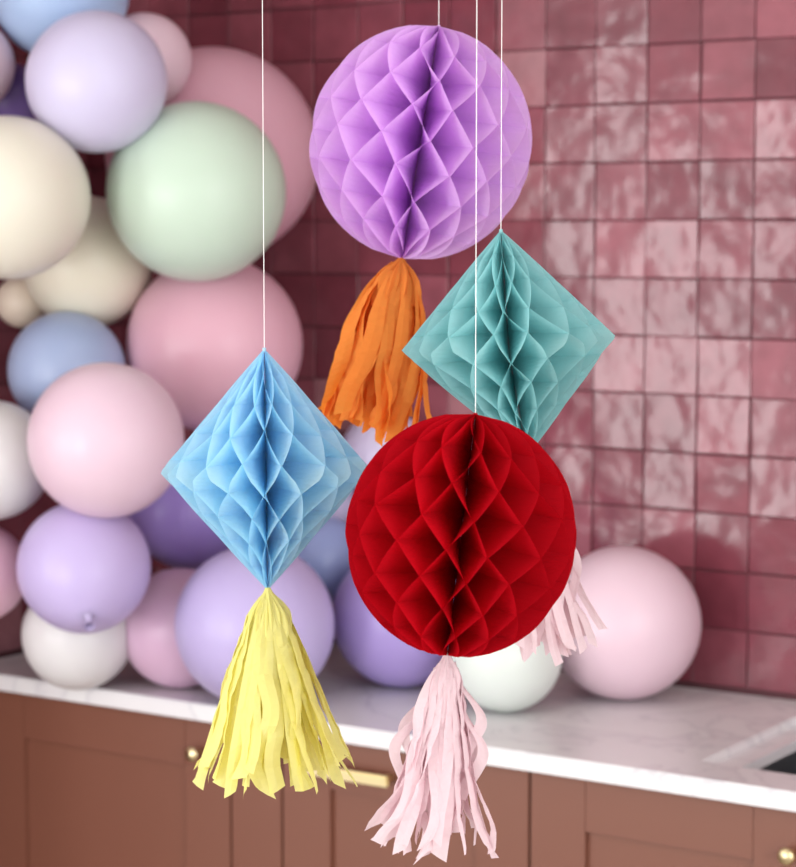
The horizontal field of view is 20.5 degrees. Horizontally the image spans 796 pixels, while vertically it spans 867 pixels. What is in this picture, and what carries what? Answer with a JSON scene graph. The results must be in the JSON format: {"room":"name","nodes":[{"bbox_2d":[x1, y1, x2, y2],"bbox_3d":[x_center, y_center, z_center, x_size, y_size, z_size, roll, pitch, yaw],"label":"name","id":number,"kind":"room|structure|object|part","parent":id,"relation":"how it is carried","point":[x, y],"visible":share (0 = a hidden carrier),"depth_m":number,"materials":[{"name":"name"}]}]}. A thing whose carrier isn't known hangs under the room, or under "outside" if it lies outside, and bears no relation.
{"room":"kitchen","nodes":[
{"label":"kitchen","id":0,"kind":"room"},
{"bbox_2d":[0,0,156,657],"bbox_3d":[-0.892,-0.024,3.920,0.130,2.708,1.300,3,6,33],"label":"wall","id":1,"kind":"structure","parent":0,"point":[18,525],"depth_m":4.12,"materials":[{"name":"tile"}]},
{"bbox_2d":[150,0,795,700],"bbox_3d":[1.384,0.034,3.286,4.400,2.708,0.130,3,6,33],"label":"wall","id":2,"kind":"structure","parent":0,"point":[658,190],"depth_m":3.80,"materials":[{"name":"tile"}]},
{"bbox_2d":[531,772,795,866],"bbox_3d":[0.403,0.899,3.281,0.463,0.746,0.020,3,6,33],"label":"cabinet","id":3,"kind":"object","parent":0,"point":[575,822],"depth_m":3.27,"materials":[{"name":"brown paint"}]},
{"bbox_3d":[-0.858,-1.174,1.349,6.180,0.050,5.620,3,6,33],"label":"ceiling","id":4,"kind":"structure","parent":0,"visible":0},
{"bbox_2d":[161,0,366,798],"bbox_3d":[-0.129,-0.428,2.106,0.202,1.572,0.203,3,6,33],"label":"diamond","id":5,"kind":"object","parent":4,"relation":"hanging from","point":[266,498],"visible":1,"depth_m":2.13,"materials":[{"name":"blue paper"}]},
{"bbox_2d":[309,25,531,445],"bbox_3d":[0.025,-0.612,2.373,0.241,1.256,0.243,3,6,33],"label":"paper ball","id":6,"kind":"object","parent":4,"relation":"hanging from","point":[372,126],"visible":0.98,"depth_m":2.36,"materials":[{"name":"purple paper"}]},
{"bbox_2d":[345,0,576,864],"bbox_3d":[0.056,-0.404,1.905,0.204,1.583,0.206,3,6,33],"label":"paper ball","id":7,"kind":"object","parent":4,"relation":"hanging from","point":[414,531],"visible":1,"depth_m":1.91,"materials":[{"name":"red paper"}]},
{"bbox_2d":[402,9,614,665],"bbox_3d":[0.107,-0.493,2.113,0.209,1.445,0.209,3,6,33],"label":"diamond","id":8,"kind":"object","parent":4,"relation":"hanging from","point":[554,342],"visible":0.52,"depth_m":2.12,"materials":[{"name":"teal paper"}]},
{"bbox_3d":[-0.858,1.574,1.603,6.180,0.050,5.620,3,6,33],"label":"floor","id":9,"kind":"structure","parent":0,"visible":0},
{"bbox_2d":[0,690,795,866],"bbox_3d":[1.159,0.975,3.091,4.311,0.871,0.580,3,6,33],"label":"cabinet","id":10,"kind":"object","parent":9,"relation":"on","point":[82,784],"visible":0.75,"depth_m":3.65,"materials":[{"name":"brown wood"}]},
{"bbox_3d":[-0.509,0.845,3.871,0.556,0.746,0.020,3,6,33],"label":"cabinet door","id":11,"kind":"part","parent":10,"relation":"part of","materials":[{"name":"brown paint"}]},
{"bbox_3d":[-0.343,0.539,3.705,0.026,0.026,0.028,3,6,33],"label":"door knob","id":12,"kind":"part","parent":10,"relation":"part of","materials":[{"name":"gold metal"}]},
{"bbox_3d":[-0.080,0.546,3.532,0.170,0.018,0.033,3,6,33],"label":"bar handle","id":13,"kind":"part","parent":10,"relation":"part of","materials":[{"name":"gold metal"}]},
{"bbox_2d":[0,643,795,811],"bbox_3d":[1.163,0.623,3.065,4.311,0.225,0.571,3,6,33],"label":"countertop","id":14,"kind":"structure","parent":10,"relation":"on","point":[709,744],"depth_m":3.53,"materials":[{"name":"white stone"}]},
{"bbox_2d":[0,0,455,697],"bbox_3d":[-0.343,-0.219,3.785,0.846,1.321,0.871,3,6,33],"label":"balloon garland","id":15,"kind":"object","parent":14,"relation":"on","point":[180,129],"visible":0.81,"depth_m":3.64},
{"bbox_2d":[451,642,561,711],"bbox_3d":[0.177,0.365,3.624,0.187,0.188,0.189,3,6,33],"label":"balloon","id":16,"kind":"object","parent":14,"relation":"on","point":[499,681],"depth_m":3.55,"materials":[{"name":"white rubber"}]},
{"bbox_2d":[561,546,701,699],"bbox_3d":[0.382,0.320,3.717,0.259,0.259,0.259,3,6,33],"label":"balloon","id":17,"kind":"object","parent":14,"relation":"on","point":[650,611],"visible":0.84,"depth_m":3.62,"materials":[{"name":"pink rubber"}]},
{"bbox_3d":[0.011,0.876,3.534,0.464,0.746,0.020,3,6,33],"label":"cabinet door","id":18,"kind":"part","parent":10,"relation":"part of","materials":[{"name":"brown paint"}]},
{"bbox_3d":[0.554,0.599,3.126,0.026,0.026,0.028,3,6,33],"label":"door knob","id":19,"kind":"part","parent":10,"relation":"part of","materials":[{"name":"gold metal"}]}
]}

